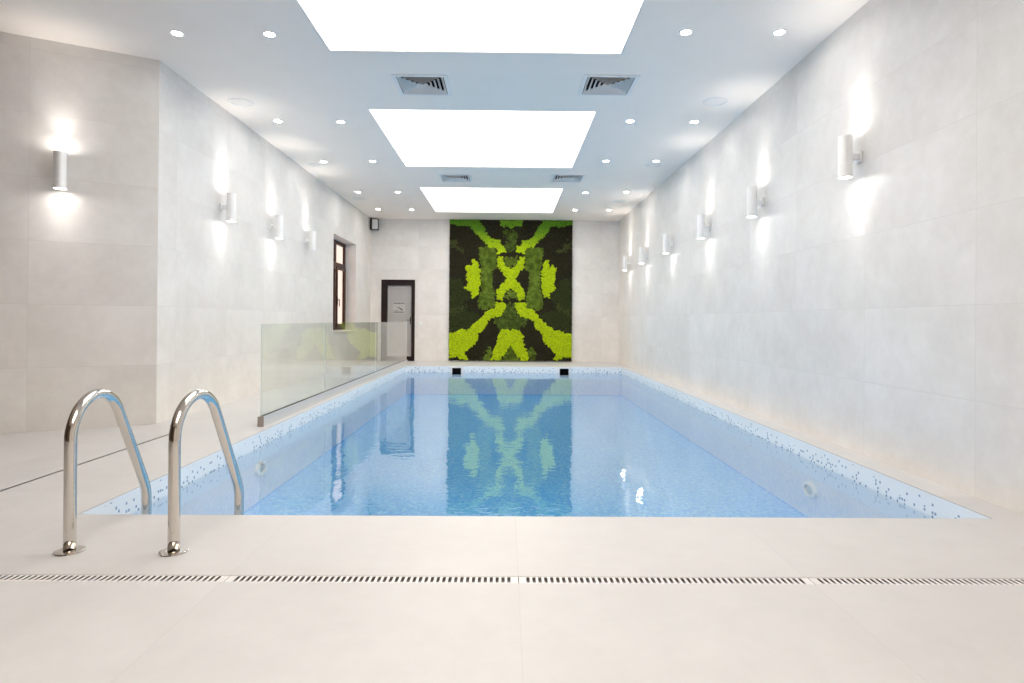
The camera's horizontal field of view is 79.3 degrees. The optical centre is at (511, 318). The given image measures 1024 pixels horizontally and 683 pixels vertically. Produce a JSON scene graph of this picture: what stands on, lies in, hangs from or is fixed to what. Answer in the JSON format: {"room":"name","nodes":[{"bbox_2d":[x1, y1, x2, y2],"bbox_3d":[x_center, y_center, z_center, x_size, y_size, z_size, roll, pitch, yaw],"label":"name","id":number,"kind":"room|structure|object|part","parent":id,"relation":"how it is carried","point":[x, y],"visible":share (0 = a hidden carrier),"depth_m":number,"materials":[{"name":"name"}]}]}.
{"room":"indoor swimming pool","nodes":[
{"label":"indoor swimming pool","id":0,"kind":"room"},
{"bbox_2d":[0,32,159,433],"bbox_3d":[-5.351,-0.799,5.519,3.804,3.746,0.300,1,0,-29],"label":"wall","id":1,"kind":"structure","parent":0,"point":[79,263],"depth_m":5.97,"materials":[{"name":"tile"}]},
{"bbox_2d":[53,150,66,189],"bbox_3d":[-4.264,-1.395,5.838,0.108,0.344,0.182,1,0,-29],"label":"wall lamp","id":2,"kind":"object","parent":1,"relation":"attached to","point":[59,157],"visible":1,"depth_m":5.76,"materials":[{"name":"metal"}]},
{"bbox_2d":[156,61,370,423],"bbox_3d":[-3.803,-0.773,11.227,0.300,3.746,9.854,0,0,0],"label":"wall","id":3,"kind":"structure","parent":0,"point":[219,280],"depth_m":8.27,"materials":[{"name":"tile"}]},
{"bbox_2d":[220,193,235,221],"bbox_3d":[-3.527,-1.385,7.684,0.182,0.344,0.108,0,0,0],"label":"wall lamp","id":4,"kind":"object","parent":3,"relation":"attached to","point":[230,207],"visible":1,"depth_m":7.64,"materials":[{"name":"metal"}]},
{"bbox_2d":[270,215,282,238],"bbox_3d":[-3.541,-1.381,9.304,0.182,0.344,0.108,0,0,0],"label":"wall lamp","id":5,"kind":"object","parent":3,"relation":"attached to","point":[278,226],"visible":1,"depth_m":9.26,"materials":[{"name":"metal"}]},
{"bbox_2d":[305,231,315,250],"bbox_3d":[-3.554,-1.377,10.914,0.182,0.344,0.108,0,0,0],"label":"wall lamp","id":6,"kind":"object","parent":3,"relation":"attached to","point":[312,240],"visible":1,"depth_m":10.87,"materials":[{"name":"metal"}]},
{"bbox_2d":[333,239,356,332],"bbox_3d":[-3.805,-0.734,13.620,0.333,2.036,1.896,0,0,0],"label":"window","id":7,"kind":"structure","parent":3,"relation":"in","point":[337,327],"depth_m":13.82,"materials":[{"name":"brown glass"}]},
{"bbox_3d":[-3.908,-0.495,13.204,0.022,1.380,0.968,0,0,0],"label":"sash","id":8,"kind":"part","parent":7,"relation":"part of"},
{"bbox_3d":[-3.946,-0.751,13.619,0.050,2.003,1.896,0,0,0],"label":"frame","id":9,"kind":"part","parent":7,"relation":"part of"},
{"bbox_3d":[-3.916,-0.493,14.142,0.022,1.380,0.748,0,0,0],"label":"sash","id":10,"kind":"part","parent":7,"relation":"part of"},
{"bbox_3d":[-3.776,0.269,13.618,0.259,0.031,1.896,0,0,0],"label":"sill","id":11,"kind":"part","parent":7,"relation":"part of","materials":[{"name":"white ceramic"}]},
{"bbox_2d":[0,0,868,220],"bbox_3d":[-2.097,-2.675,6.581,9.978,0.100,19.184,0,0,0],"label":"ceiling","id":12,"kind":"structure","parent":0,"point":[732,52],"depth_m":6.68,"materials":[{"name":"paint"}]},
{"bbox_2d":[169,30,183,36],"bbox_3d":[-3.089,-2.631,5.697,0.122,0.007,0.122,0,0,0],"label":"recessed light","id":13,"kind":"object","parent":12,"relation":"in","point":[173,32],"visible":1,"depth_m":5.70,"materials":[{"name":"white ceramic"}]},
{"bbox_2d":[228,98,253,106],"bbox_3d":[-3.289,-2.626,7.499,0.292,0.012,0.292,0,0,0],"label":"ceiling speaker","id":14,"kind":"object","parent":12,"relation":"attached to","point":[242,102],"visible":1,"depth_m":7.48,"materials":[{"name":"white plastic"}]},
{"bbox_2d":[231,99,250,105],"bbox_3d":[-3.289,-2.626,7.499,0.224,0.012,0.224,0,0,0],"label":"grille","id":15,"kind":"object","parent":14,"relation":"attached to","point":[238,102],"depth_m":7.48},
{"bbox_2d":[262,31,275,37],"bbox_3d":[-2.239,-2.625,5.702,0.122,0.007,0.122,0,0,0],"label":"recessed light","id":16,"kind":"object","parent":12,"relation":"in","point":[265,33],"visible":1,"depth_m":5.70,"materials":[{"name":"white ceramic"}]},
{"bbox_2d":[308,163,325,167],"bbox_3d":[-3.332,-2.618,10.559,0.292,0.012,0.292,0,0,0],"label":"ceiling speaker","id":17,"kind":"object","parent":12,"relation":"attached to","point":[316,165],"visible":1,"depth_m":10.53,"materials":[{"name":"white plastic"}]},
{"bbox_2d":[310,164,323,166],"bbox_3d":[-3.332,-2.618,10.559,0.224,0.012,0.224,0,0,0],"label":"grille","id":18,"kind":"object","parent":17,"relation":"attached to","point":[311,165],"depth_m":10.53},
{"bbox_2d":[352,197,364,199],"bbox_3d":[-3.329,-2.611,13.439,0.292,0.012,0.292,0,0,0],"label":"ceiling speaker","id":19,"kind":"object","parent":12,"relation":"attached to","point":[354,198],"visible":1,"depth_m":13.39,"materials":[{"name":"white plastic"}]},
{"bbox_2d":[391,74,451,95],"bbox_3d":[-0.998,-2.694,6.919,0.600,0.176,0.600,0,0,0],"label":"ceiling vent","id":20,"kind":"object","parent":12,"relation":"in","point":[406,84],"visible":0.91,"depth_m":6.97,"materials":[{"name":"white metal"}]},
{"bbox_2d":[438,174,472,181],"bbox_3d":[-1.042,-2.682,11.438,0.600,0.176,0.600,0,0,0],"label":"ceiling vent","id":21,"kind":"object","parent":12,"relation":"in","point":[443,177],"visible":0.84,"depth_m":11.46,"materials":[{"name":"metal"}]},
{"bbox_2d":[296,0,644,53],"bbox_3d":[-0.343,-2.656,4.638,2.871,0.075,2.865,0,0,0],"label":"ceiling light panel","id":22,"kind":"object","parent":12,"relation":"attached to","point":[469,26],"visible":1,"depth_m":5.55,"materials":[{"name":"white plastic"}]},
{"bbox_2d":[368,109,596,167],"bbox_3d":[-0.382,-2.645,9.176,2.871,0.075,2.870,0,0,0],"label":"ceiling light panel","id":23,"kind":"object","parent":12,"relation":"attached to","point":[420,138],"visible":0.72,"depth_m":8.95,"materials":[{"name":"white plastic"}]},
{"bbox_2d":[419,187,562,212],"bbox_3d":[-0.420,-2.633,13.677,2.871,0.075,2.794,0,0,0],"label":"ceiling light panel","id":24,"kind":"object","parent":12,"relation":"attached to","point":[489,200],"visible":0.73,"depth_m":13.61,"materials":[{"name":"white plastic"}]},
{"bbox_2d":[550,174,585,182],"bbox_3d":[1.024,-2.667,11.376,0.600,0.176,0.600,0,0,0],"label":"ceiling vent","id":25,"kind":"object","parent":12,"relation":"in","point":[579,178],"visible":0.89,"depth_m":11.42,"materials":[{"name":"metal"}]},
{"bbox_2d":[578,75,639,95],"bbox_3d":[1.067,-2.678,6.886,0.600,0.176,0.600,0,0,0],"label":"ceiling vent","id":26,"kind":"object","parent":12,"relation":"in","point":[591,85],"visible":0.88,"depth_m":6.93,"materials":[{"name":"metal"}]},
{"bbox_2d":[612,200,625,202],"bbox_3d":[2.345,-2.567,13.527,0.292,0.012,0.292,0,0,0],"label":"ceiling speaker","id":27,"kind":"object","parent":12,"relation":"attached to","point":[614,201],"visible":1,"depth_m":13.50,"materials":[{"name":"white plastic"}]},
{"bbox_2d":[644,163,661,167],"bbox_3d":[2.372,-2.575,10.367,0.292,0.012,0.292,0,0,0],"label":"ceiling speaker","id":28,"kind":"object","parent":12,"relation":"attached to","point":[650,165],"visible":1,"depth_m":10.36,"materials":[{"name":"white plastic"}]},
{"bbox_2d":[647,164,659,166],"bbox_3d":[2.372,-2.575,10.367,0.224,0.012,0.224,0,0,0],"label":"grille","id":29,"kind":"object","parent":28,"relation":"attached to","point":[648,165],"depth_m":10.36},
{"bbox_2d":[679,29,692,35],"bbox_3d":[1.575,-2.596,5.600,0.122,0.007,0.122,0,0,0],"label":"recessed light","id":30,"kind":"object","parent":12,"relation":"in","point":[684,32],"visible":1,"depth_m":5.60,"materials":[{"name":"white ceramic"}]},
{"bbox_2d":[703,97,727,105],"bbox_3d":[2.422,-2.583,7.357,0.292,0.012,0.292,0,0,0],"label":"ceiling speaker","id":31,"kind":"object","parent":12,"relation":"attached to","point":[715,101],"visible":1,"depth_m":7.33,"materials":[{"name":"white plastic"}]},
{"bbox_2d":[706,98,724,104],"bbox_3d":[2.422,-2.583,7.357,0.224,0.012,0.224,0,0,0],"label":"grille","id":32,"kind":"object","parent":31,"relation":"attached to","point":[711,101],"depth_m":7.33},
{"bbox_2d":[772,29,786,35],"bbox_3d":[2.420,-2.590,5.587,0.122,0.007,0.122,0,0,0],"label":"recessed light","id":33,"kind":"object","parent":12,"relation":"in","point":[778,32],"visible":1,"depth_m":5.59,"materials":[{"name":"white ceramic"}]},
{"bbox_2d":[370,219,618,361],"bbox_3d":[-0.451,-0.729,16.333,7.091,3.756,0.300,0,0,0],"label":"wall","id":34,"kind":"structure","parent":0,"point":[418,250],"depth_m":16.17,"materials":[{"name":"tile"}]},
{"bbox_2d":[370,219,378,229],"bbox_3d":[-3.569,-2.448,16.049,0.208,0.285,0.221,0,0,0],"label":"speaker","id":35,"kind":"object","parent":34,"relation":"attached to","point":[374,223],"visible":1,"depth_m":15.94},
{"bbox_2d":[372,219,377,228],"bbox_3d":[-3.538,-2.448,15.949,0.148,0.261,0.021,0,0,0],"label":"grille","id":36,"kind":"object","parent":35,"relation":"attached to","point":[374,221],"depth_m":15.94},
{"bbox_2d":[381,280,414,360],"bbox_3d":[-2.983,0.037,16.219,0.876,2.122,0.150,0,0,0],"label":"door","id":37,"kind":"structure","parent":34,"relation":"in","point":[397,296],"depth_m":16.22,"materials":[{"name":"brown wood"}]},
{"bbox_2d":[449,219,572,360],"bbox_3d":[-0.034,-0.742,16.123,3.213,3.676,0.130,0,0,0],"label":"panel","id":38,"kind":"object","parent":34,"relation":"attached to","point":[510,281],"depth_m":16.11,"materials":[{"name":"green plant"}]},
{"bbox_2d":[0,361,1023,682],"bbox_3d":[-2.125,1.093,6.571,9.978,0.024,19.184,0,0,0],"label":"floor","id":39,"kind":"structure","parent":0,"point":[51,632],"depth_m":2.46,"materials":[{"name":"tile"}]},
{"bbox_2d":[0,434,168,491],"bbox_3d":[-3.162,1.087,3.500,0.022,0.044,4.658,0,0,0],"label":"drain","id":40,"kind":"object","parent":39,"relation":"in","point":[167,434],"visible":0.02,"depth_m":4.53,"materials":[{"name":"metal"}]},
{"bbox_2d":[53,388,243,556],"bbox_3d":[-1.804,1.020,3.163,0.605,1.349,0.748,0,0,0],"label":"pool ladder","id":41,"kind":"object","parent":39,"relation":"on","point":[173,548],"visible":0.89,"depth_m":2.87,"materials":[{"name":"metal"}]},
{"bbox_3d":[-2.054,1.018,3.173,0.052,1.349,0.697,0,0,-2],"label":"handrail","id":42,"kind":"part","parent":41,"relation":"part of","materials":[{"name":"metal"}]},
{"bbox_3d":[-1.554,1.022,3.177,0.051,1.349,0.697,0,0,1],"label":"handrail","id":43,"kind":"part","parent":41,"relation":"part of","materials":[{"name":"metal"}]},
{"bbox_2d":[257,322,406,426],"bbox_3d":[-2.540,0.574,10.618,0.061,1.028,8.919,0,0,0],"label":"glass balustrade","id":44,"kind":"object","parent":39,"relation":"on","point":[266,419],"visible":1,"depth_m":8.33,"materials":[{"name":"glass"}]},
{"bbox_3d":[-2.511,0.555,7.247,0.012,1.007,2.164,0,0,0],"label":"glass panel","id":45,"kind":"part","parent":44,"relation":"part of","materials":[{"name":"clear glass"}]},
{"bbox_3d":[-2.534,0.562,9.947,0.012,1.007,3.224,0,0,0],"label":"glass panel","id":46,"kind":"part","parent":44,"relation":"part of","materials":[{"name":"clear glass"}]},
{"bbox_3d":[-2.563,0.571,13.320,0.012,1.007,3.509,0,0,0],"label":"glass panel","id":47,"kind":"part","parent":44,"relation":"part of","materials":[{"name":"clear glass"}]},
{"bbox_2d":[0,574,1023,584],"bbox_3d":[0.035,1.148,2.574,4.879,0.122,0.068,0,0,0],"label":"drain grate","id":48,"kind":"object","parent":39,"relation":"in","point":[213,581],"depth_m":2.59,"materials":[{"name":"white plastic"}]},
{"bbox_3d":[-1.788,1.081,2.558,1.231,0.016,0.068,0,0,0],"label":"drain grate","id":49,"kind":"part","parent":48,"relation":"part of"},
{"bbox_3d":[-1.788,1.081,2.590,1.231,0.016,0.004,0,0,0],"label":"edge frame","id":50,"kind":"part","parent":48,"relation":"part of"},
{"bbox_3d":[-0.577,1.090,2.568,1.225,0.016,0.068,0,0,0],"label":"drain grate","id":51,"kind":"part","parent":48,"relation":"part of","materials":[{"name":"white plastic"}]},
{"bbox_3d":[0.639,1.100,2.611,1.242,0.016,0.004,0,0,0],"label":"edge frame","id":52,"kind":"part","parent":48,"relation":"part of","materials":[{"name":"white plastic"}]},
{"bbox_3d":[0.639,1.100,2.579,1.242,0.016,0.068,0,0,0],"label":"drain grate","id":53,"kind":"part","parent":48,"relation":"part of","materials":[{"name":"white plastic"}]},
{"bbox_3d":[1.859,1.109,2.589,1.232,0.016,0.068,0,0,0],"label":"drain grate","id":54,"kind":"part","parent":48,"relation":"part of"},
{"bbox_2d":[51,366,1013,584],"bbox_3d":[0.094,1.512,8.917,5.333,0.814,11.320,0,0,0],"label":"swimming pool","id":55,"kind":"object","parent":39,"relation":"in","point":[409,440],"visible":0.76,"depth_m":7.07,"materials":[{"name":"liquid"}]},
{"bbox_2d":[79,368,400,513],"bbox_3d":[-2.421,1.084,8.897,0.004,0.002,11.020,0,0,0],"label":"trim","id":56,"kind":"structure","parent":55,"relation":"on","point":[400,368],"depth_m":4.80,"materials":[{"name":"beige tile"}]},
{"bbox_2d":[255,460,266,476],"bbox_3d":[-2.381,1.422,5.876,0.030,0.143,0.239,0,0,0],"label":"lamp","id":57,"kind":"object","parent":55,"relation":"attached to","point":[261,467],"visible":1,"depth_m":5.85,"materials":[{"name":"white plastic"}]},
{"bbox_2d":[449,367,463,375],"bbox_3d":[-1.293,1.228,14.550,0.336,0.229,0.283,0,0,0],"label":"skimmer","id":58,"kind":"object","parent":55,"relation":"attached to","point":[453,371],"visible":0.92,"depth_m":14.41,"materials":[{"name":"white plastic"}]},
{"bbox_2d":[557,367,570,376],"bbox_3d":[1.217,1.248,14.571,0.336,0.229,0.283,0,0,0],"label":"skimmer","id":59,"kind":"object","parent":55,"relation":"attached to","point":[561,371],"visible":1,"depth_m":14.43,"materials":[{"name":"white plastic"}]},
{"bbox_2d":[624,368,991,518],"bbox_3d":[2.617,1.123,8.940,0.005,0.002,11.020,0,0,0],"label":"trim","id":60,"kind":"structure","parent":55,"relation":"on","point":[624,368],"depth_m":4.77,"materials":[{"name":"beige tile"}]},
{"bbox_2d":[802,481,817,498],"bbox_3d":[2.625,1.511,5.459,0.030,0.143,0.239,0,0,0],"label":"lamp","id":61,"kind":"object","parent":55,"relation":"attached to","point":[809,489],"visible":1,"depth_m":5.44,"materials":[{"name":"white glass"}]},
{"bbox_2d":[618,0,1023,514],"bbox_3d":[3.027,-0.733,6.620,0.300,3.746,19.184,0,0,0],"label":"wall","id":62,"kind":"structure","parent":0,"point":[877,313],"depth_m":4.99,"materials":[{"name":"tile"}]},
{"bbox_2d":[623,256,630,270],"bbox_3d":[2.722,-1.319,14.687,0.182,0.344,0.108,0,0,0],"label":"wall lamp","id":63,"kind":"object","parent":62,"relation":"attached to","point":[625,262],"visible":1,"depth_m":14.64,"materials":[{"name":"metal"}]},
{"bbox_2d":[639,247,647,263],"bbox_3d":[2.737,-1.324,12.887,0.182,0.344,0.108,0,0,0],"label":"wall lamp","id":64,"kind":"object","parent":62,"relation":"attached to","point":[642,255],"visible":1,"depth_m":12.85,"materials":[{"name":"metal"}]},
{"bbox_2d":[662,234,672,253],"bbox_3d":[2.754,-1.329,10.927,0.182,0.344,0.108,0,0,0],"label":"wall lamp","id":65,"kind":"object","parent":62,"relation":"attached to","point":[666,243],"visible":1,"depth_m":10.88,"materials":[{"name":"metal"}]},
{"bbox_2d":[697,214,709,238],"bbox_3d":[2.771,-1.334,8.942,0.182,0.344,0.108,0,0,0],"label":"wall lamp","id":66,"kind":"object","parent":62,"relation":"attached to","point":[701,226],"visible":1,"depth_m":8.90,"materials":[{"name":"metal"}]},
{"bbox_2d":[747,186,763,217],"bbox_3d":[2.787,-1.339,7.082,0.182,0.344,0.108,0,0,0],"label":"wall lamp","id":67,"kind":"object","parent":62,"relation":"attached to","point":[752,202],"visible":1,"depth_m":7.04,"materials":[{"name":"metal"}]},
{"bbox_2d":[838,134,862,178],"bbox_3d":[2.804,-1.343,5.133,0.182,0.344,0.108,0,0,0],"label":"wall lamp","id":68,"kind":"object","parent":62,"relation":"attached to","point":[846,157],"visible":1,"depth_m":5.09,"materials":[{"name":"metal"}]},
{"bbox_3d":[2.885,-1.343,5.133,0.018,0.090,0.072,0,0,0],"label":"wall plate","id":69,"kind":"part","parent":68,"relation":"part of","materials":[{"name":"metal"}]}
]}

